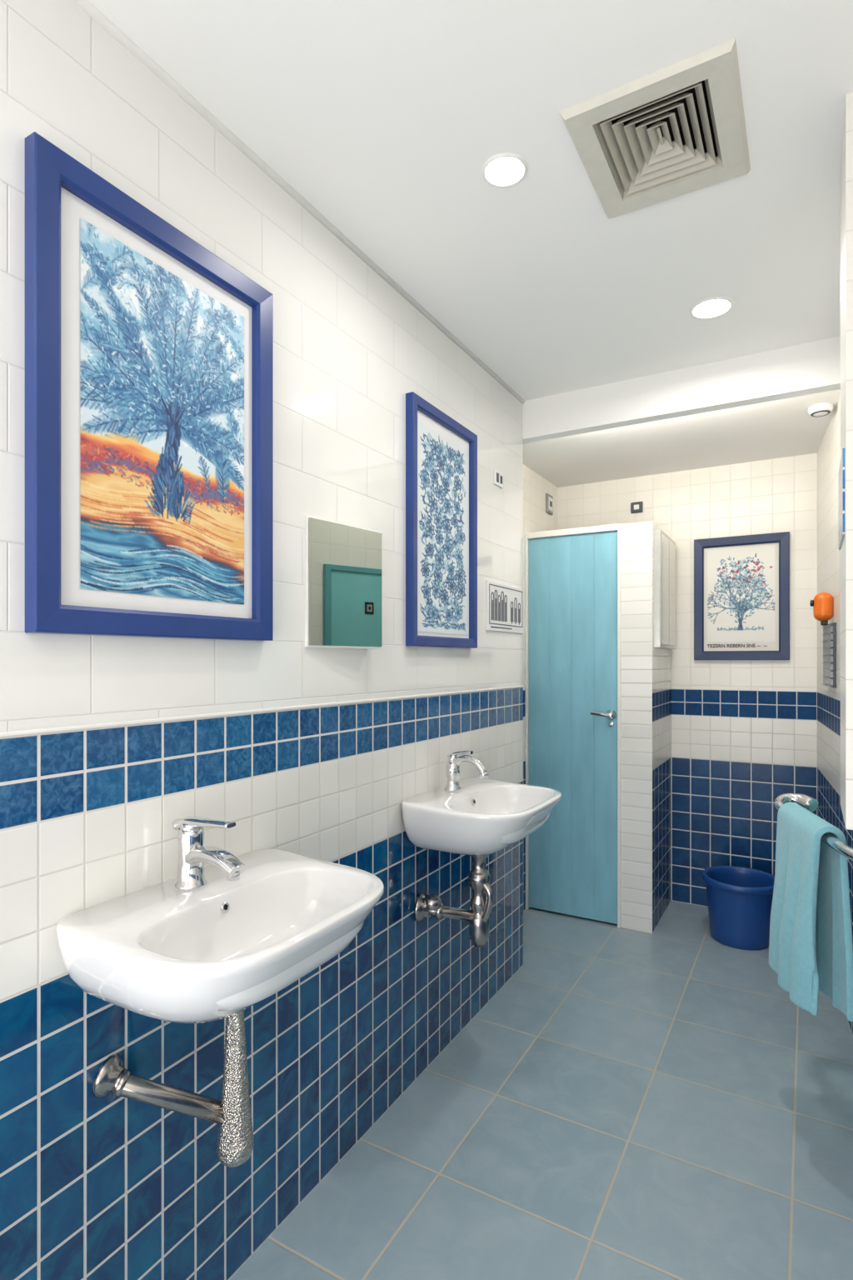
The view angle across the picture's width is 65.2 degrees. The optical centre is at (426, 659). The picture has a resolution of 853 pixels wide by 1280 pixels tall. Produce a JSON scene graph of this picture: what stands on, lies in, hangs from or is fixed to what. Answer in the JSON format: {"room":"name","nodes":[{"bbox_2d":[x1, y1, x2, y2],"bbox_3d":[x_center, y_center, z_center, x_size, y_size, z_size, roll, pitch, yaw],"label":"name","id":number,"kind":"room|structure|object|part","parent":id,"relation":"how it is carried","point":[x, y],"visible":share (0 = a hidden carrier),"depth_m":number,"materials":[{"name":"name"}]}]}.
{"room":"public restroom","nodes":[
{"label":"public restroom","id":0,"kind":"room"},
{"bbox_2d":[0,0,523,1279],"bbox_3d":[-0.776,0.040,1.165,0.331,2.600,4.250,0,0,30],"label":"wall","id":1,"kind":"structure","parent":0,"point":[108,1187],"depth_m":1.45,"materials":[{"name":"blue tile"}]},
{"bbox_2d":[25,131,273,640],"bbox_3d":[-0.496,-0.439,1.292,0.030,0.790,0.540,0,0,30],"label":"picture frame","id":2,"kind":"object","parent":1,"relation":"attached to","point":[149,355],"visible":1,"depth_m":1.23,"materials":[{"name":"blue paint"}]},
{"bbox_2d":[80,218,244,604],"bbox_3d":[-0.495,-0.438,1.301,0.001,0.632,0.380,0,0,30],"label":"artwork","id":3,"kind":"object","parent":2,"relation":"attached to","point":[162,359],"depth_m":1.27},
{"bbox_2d":[56,815,384,1167],"bbox_3d":[-0.333,0.614,1.224,0.406,0.625,0.526,0,0,30],"label":"basin","id":4,"kind":"object","parent":1,"relation":"attached to","point":[214,942],"visible":1,"depth_m":1.19,"materials":[{"name":"white ceramic"}]},
{"bbox_2d":[172,815,245,890],"bbox_3d":[-0.411,0.368,1.260,0.158,0.135,0.058,0,0,30],"label":"faucet","id":5,"kind":"object","parent":4,"relation":"on","point":[192,855],"depth_m":1.26,"materials":[{"name":"silver metal"}]},
{"bbox_3d":[-0.328,0.518,1.221,0.392,0.175,0.524,0,0,30],"label":"bowl","id":6,"kind":"part","parent":4,"relation":"part of","materials":[{"name":"white ceramic"}]},
{"bbox_2d":[0,685,523,736],"bbox_3d":[-0.632,0.116,1.081,0.006,0.007,4.249,0,0,30],"label":"trim","id":7,"kind":"structure","parent":1,"relation":"attached to","point":[198,716],"depth_m":1.37,"materials":[{"name":"white tile"}]},
{"bbox_2d":[72,0,524,404],"bbox_3d":[-0.634,-1.135,1.081,0.024,0.024,4.247,0,0,30],"label":"trim","id":8,"kind":"structure","parent":1,"relation":"attached to","point":[85,5],"depth_m":1.50,"materials":[{"name":"white paint"}]},
{"bbox_2d":[305,515,382,649],"bbox_3d":[-0.213,-0.196,1.767,0.051,0.328,0.275,0,0,30],"label":"wall mirror","id":9,"kind":"object","parent":1,"relation":"attached to","point":[343,562],"visible":1,"depth_m":1.75,"materials":[{"name":"white mirror"}]},
{"bbox_2d":[405,391,477,648],"bbox_3d":[0.062,-0.437,2.268,0.028,0.786,0.462,0,0,30],"label":"picture frame","id":10,"kind":"object","parent":1,"relation":"attached to","point":[442,452],"visible":1,"depth_m":2.24,"materials":[{"name":"blue paint"}]},
{"bbox_2d":[417,420,468,634],"bbox_3d":[0.061,-0.426,2.273,0.001,0.672,0.360,0,0,30],"label":"artwork","id":11,"kind":"object","parent":10,"relation":"attached to","point":[442,464],"depth_m":2.26},
{"bbox_2d":[401,750,561,947],"bbox_3d":[0.201,0.610,2.153,0.401,0.620,0.524,0,0,30],"label":"basin","id":12,"kind":"object","parent":1,"relation":"attached to","point":[479,817],"visible":1,"depth_m":2.11,"materials":[{"name":"white ceramic"}]},
{"bbox_2d":[445,750,488,791],"bbox_3d":[0.132,0.368,2.206,0.156,0.136,0.054,0,0,30],"label":"faucet","id":13,"kind":"object","parent":12,"relation":"on","point":[452,767],"depth_m":2.21,"materials":[{"name":"silver metal"}]},
{"bbox_3d":[0.204,0.518,2.151,0.392,0.175,0.524,0,0,30],"label":"bowl","id":14,"kind":"part","parent":12,"relation":"part of","materials":[{"name":"white ceramic"}]},
{"bbox_2d":[494,469,503,488],"bbox_3d":[0.290,-0.730,2.686,0.011,0.060,0.080,0,0,30],"label":"wall switch","id":15,"kind":"object","parent":1,"relation":"attached to","point":[498,477],"visible":1,"depth_m":2.67,"materials":[{"name":"white plastic"}]},
{"bbox_2d":[485,580,523,633],"bbox_3d":[0.327,-0.212,2.748,0.012,0.195,0.375,0,0,30],"label":"wall sign","id":16,"kind":"object","parent":1,"relation":"attached to","point":[504,603],"visible":1,"depth_m":2.72,"materials":[{"name":"white paper"}]},
{"bbox_2d":[88,0,852,487],"bbox_3d":[0.285,-1.150,1.220,2.118,0.210,5.600,0,0,30],"label":"ceiling","id":17,"kind":"structure","parent":0,"point":[386,117],"depth_m":1.55,"materials":[{"name":"paint"}]},
{"bbox_2d":[481,152,527,187],"bbox_3d":[0.181,-1.132,1.544,0.106,0.006,0.106,0,0,30],"label":"recessed light","id":18,"kind":"object","parent":17,"relation":"in","point":[505,169],"visible":1,"depth_m":1.54,"materials":[{"name":"white paint"}]},
{"bbox_2d":[560,38,750,219],"bbox_3d":[0.513,-1.183,1.461,0.332,0.124,0.374,0,0,30],"label":"ceiling vent","id":19,"kind":"object","parent":17,"relation":"in","point":[677,129],"visible":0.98,"depth_m":1.46,"materials":[{"name":"beige metal"}]},
{"bbox_2d":[690,296,734,319],"bbox_3d":[0.918,-1.132,2.147,0.132,0.006,0.132,0,0,30],"label":"recessed light","id":20,"kind":"object","parent":17,"relation":"in","point":[715,307],"visible":1,"depth_m":2.14,"materials":[{"name":"white paint"}]},
{"bbox_2d":[808,402,834,417],"bbox_3d":[1.629,-1.030,2.755,0.092,0.031,0.092,0,0,30],"label":"smoke detector","id":21,"kind":"object","parent":17,"relation":"attached to","point":[821,409],"visible":1,"depth_m":2.73,"materials":[{"name":"white paint"}]},
{"bbox_2d":[810,410,830,417],"bbox_3d":[1.629,-1.017,2.755,0.072,0.004,0.072,0,0,30],"label":"grille","id":22,"kind":"object","parent":21,"relation":"attached to","point":[816,413],"depth_m":2.75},
{"bbox_2d":[523,464,557,910],"bbox_3d":[0.465,0.040,3.565,0.100,2.600,1.150,0,0,30],"label":"wall","id":23,"kind":"structure","parent":0,"point":[536,518],"depth_m":3.64,"materials":[{"name":"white tile"}]},
{"bbox_2d":[545,493,553,514],"bbox_3d":[0.720,-0.910,3.894,0.018,0.110,0.095,0,0,30],"label":"thermostat","id":24,"kind":"object","parent":23,"relation":"attached to","point":[549,499],"visible":1,"depth_m":3.87,"materials":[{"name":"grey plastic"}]},
{"bbox_2d":[522,335,840,443],"bbox_3d":[0.863,-1.077,2.708,1.542,0.215,0.062,0,0,30],"label":"ceiling beam","id":25,"kind":"structure","parent":23,"relation":"attached to","point":[812,367],"depth_m":2.59,"materials":[{"name":"paint"}]},
{"bbox_2d":[229,900,852,1279],"bbox_3d":[0.285,1.390,1.220,2.118,0.100,5.600,0,0,30],"label":"floor","id":26,"kind":"structure","parent":0,"point":[629,1104],"depth_m":1.86,"materials":[{"name":"blue tile"}]},
{"bbox_2d":[702,865,774,949],"bbox_3d":[1.509,1.190,3.204,0.342,0.300,0.342,0,0,30],"label":"bucket","id":27,"kind":"object","parent":26,"relation":"on","point":[740,898],"visible":0.86,"depth_m":3.09,"materials":[{"name":"blue plastic"}]},
{"bbox_2d":[620,520,652,934],"bbox_3d":[1.061,0.330,3.339,0.150,2.020,0.090,0,0,30],"label":"wall","id":28,"kind":"structure","parent":0,"point":[636,537],"depth_m":3.30,"materials":[{"name":"white tile"}]},
{"bbox_2d":[525,523,620,928],"bbox_3d":[0.758,0.329,3.468,0.505,2.022,0.107,0,0,30],"label":"door","id":29,"kind":"structure","parent":28,"relation":"in","point":[573,575],"depth_m":3.46,"materials":[{"name":"teal paint"}]},
{"bbox_3d":[0.891,0.294,3.360,0.120,0.088,0.051,0,0,30],"label":"handle","id":30,"kind":"part","parent":29,"relation":"part of","materials":[{"name":"silver metal"}]},
{"bbox_2d":[654,529,675,649],"bbox_3d":[1.246,-0.352,3.475,0.037,0.585,0.430,0,0,30],"label":"upper cabinet","id":31,"kind":"object","parent":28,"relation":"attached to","point":[664,546],"visible":1,"depth_m":3.35,"materials":[{"name":"metal"}]},
{"bbox_3d":[1.260,-0.352,3.467,0.004,0.545,0.400,0,0,30],"label":"glass","id":32,"kind":"part","parent":31,"relation":"part of","materials":[{"name":"white glass"}]},
{"bbox_2d":[652,521,671,933],"bbox_3d":[1.206,0.331,3.506,0.068,2.018,0.516,0,0,30],"label":"wall","id":33,"kind":"structure","parent":0,"point":[662,657],"depth_m":3.46,"materials":[{"name":"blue tile"}]},
{"bbox_2d":[557,453,817,906],"bbox_3d":[1.477,0.040,3.706,1.718,2.600,0.100,0,0,30],"label":"wall","id":34,"kind":"structure","parent":0,"point":[744,732],"depth_m":3.56,"materials":[{"name":"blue tile"}]},
{"bbox_2d":[630,501,643,513],"bbox_3d":[1.198,-0.870,3.799,0.065,0.060,0.018,0,0,30],"label":"wall socket","id":35,"kind":"object","parent":34,"relation":"attached to","point":[637,507],"visible":1,"depth_m":3.79,"materials":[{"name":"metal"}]},
{"bbox_2d":[694,531,789,659],"bbox_3d":[1.662,-0.328,3.528,0.457,0.655,0.026,0,0,30],"label":"picture frame","id":36,"kind":"object","parent":34,"relation":"attached to","point":[742,583],"visible":1,"depth_m":3.52,"materials":[{"name":"blue paint"}]},
{"bbox_2d":[707,545,774,642],"bbox_3d":[1.663,-0.345,3.530,0.325,0.500,0.001,0,0,30],"label":"artwork","id":37,"kind":"object","parent":36,"relation":"attached to","point":[741,581],"depth_m":3.53},
{"bbox_2d":[817,397,852,1035],"bbox_3d":[0.887,0.040,0.875,0.100,2.600,5.431,0,0,25],"label":"wall","id":38,"kind":"structure","parent":0,"point":[829,809],"depth_m":2.95,"materials":[{"name":"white tile"}]},
{"bbox_2d":[774,793,852,860],"bbox_3d":[1.130,0.475,1.844,0.133,0.071,0.769,0,0,12],"label":"towel rail","id":39,"kind":"object","parent":38,"relation":"attached to","point":[810,803],"visible":0.57,"depth_m":2.14,"materials":[{"name":"silver metal"}]},
{"bbox_2d":[769,802,852,1021],"bbox_3d":[1.093,0.701,1.925,0.138,0.520,0.343,0,0,12],"label":"towel","id":40,"kind":"object","parent":39,"relation":"hanging from","point":[811,944],"visible":0.98,"depth_m":1.83,"materials":[{"name":"teal fabric"}]},
{"bbox_2d":[810,592,833,625],"bbox_3d":[1.696,-0.219,2.861,0.087,0.142,0.080,0,0,30],"label":"soap dispenser","id":41,"kind":"object","parent":38,"relation":"attached to","point":[822,603],"visible":1,"depth_m":2.83,"materials":[{"name":"orange plastic"}]},
{"bbox_2d":[822,622,836,688],"bbox_3d":[1.733,-0.020,2.867,0.023,0.270,0.262,0,0,25],"label":"wire basket","id":42,"kind":"object","parent":38,"relation":"attached to","point":[829,634],"visible":0.94,"depth_m":2.78,"materials":[{"name":"silver metal"}]},
{"bbox_2d":[838,446,844,549],"bbox_3d":[0.917,-0.350,1.472,0.005,0.180,0.227,0,0,30],"label":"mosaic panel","id":43,"kind":"object","parent":38,"relation":"attached to","point":[842,469],"visible":0.93,"depth_m":1.41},
{"bbox_2d":[840,92,852,829],"bbox_3d":[0.994,-0.403,1.407,0.194,1.485,0.270,0,0,30],"label":"trim","id":44,"kind":"structure","parent":38,"relation":"attached to","point":[847,170],"depth_m":1.34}
]}

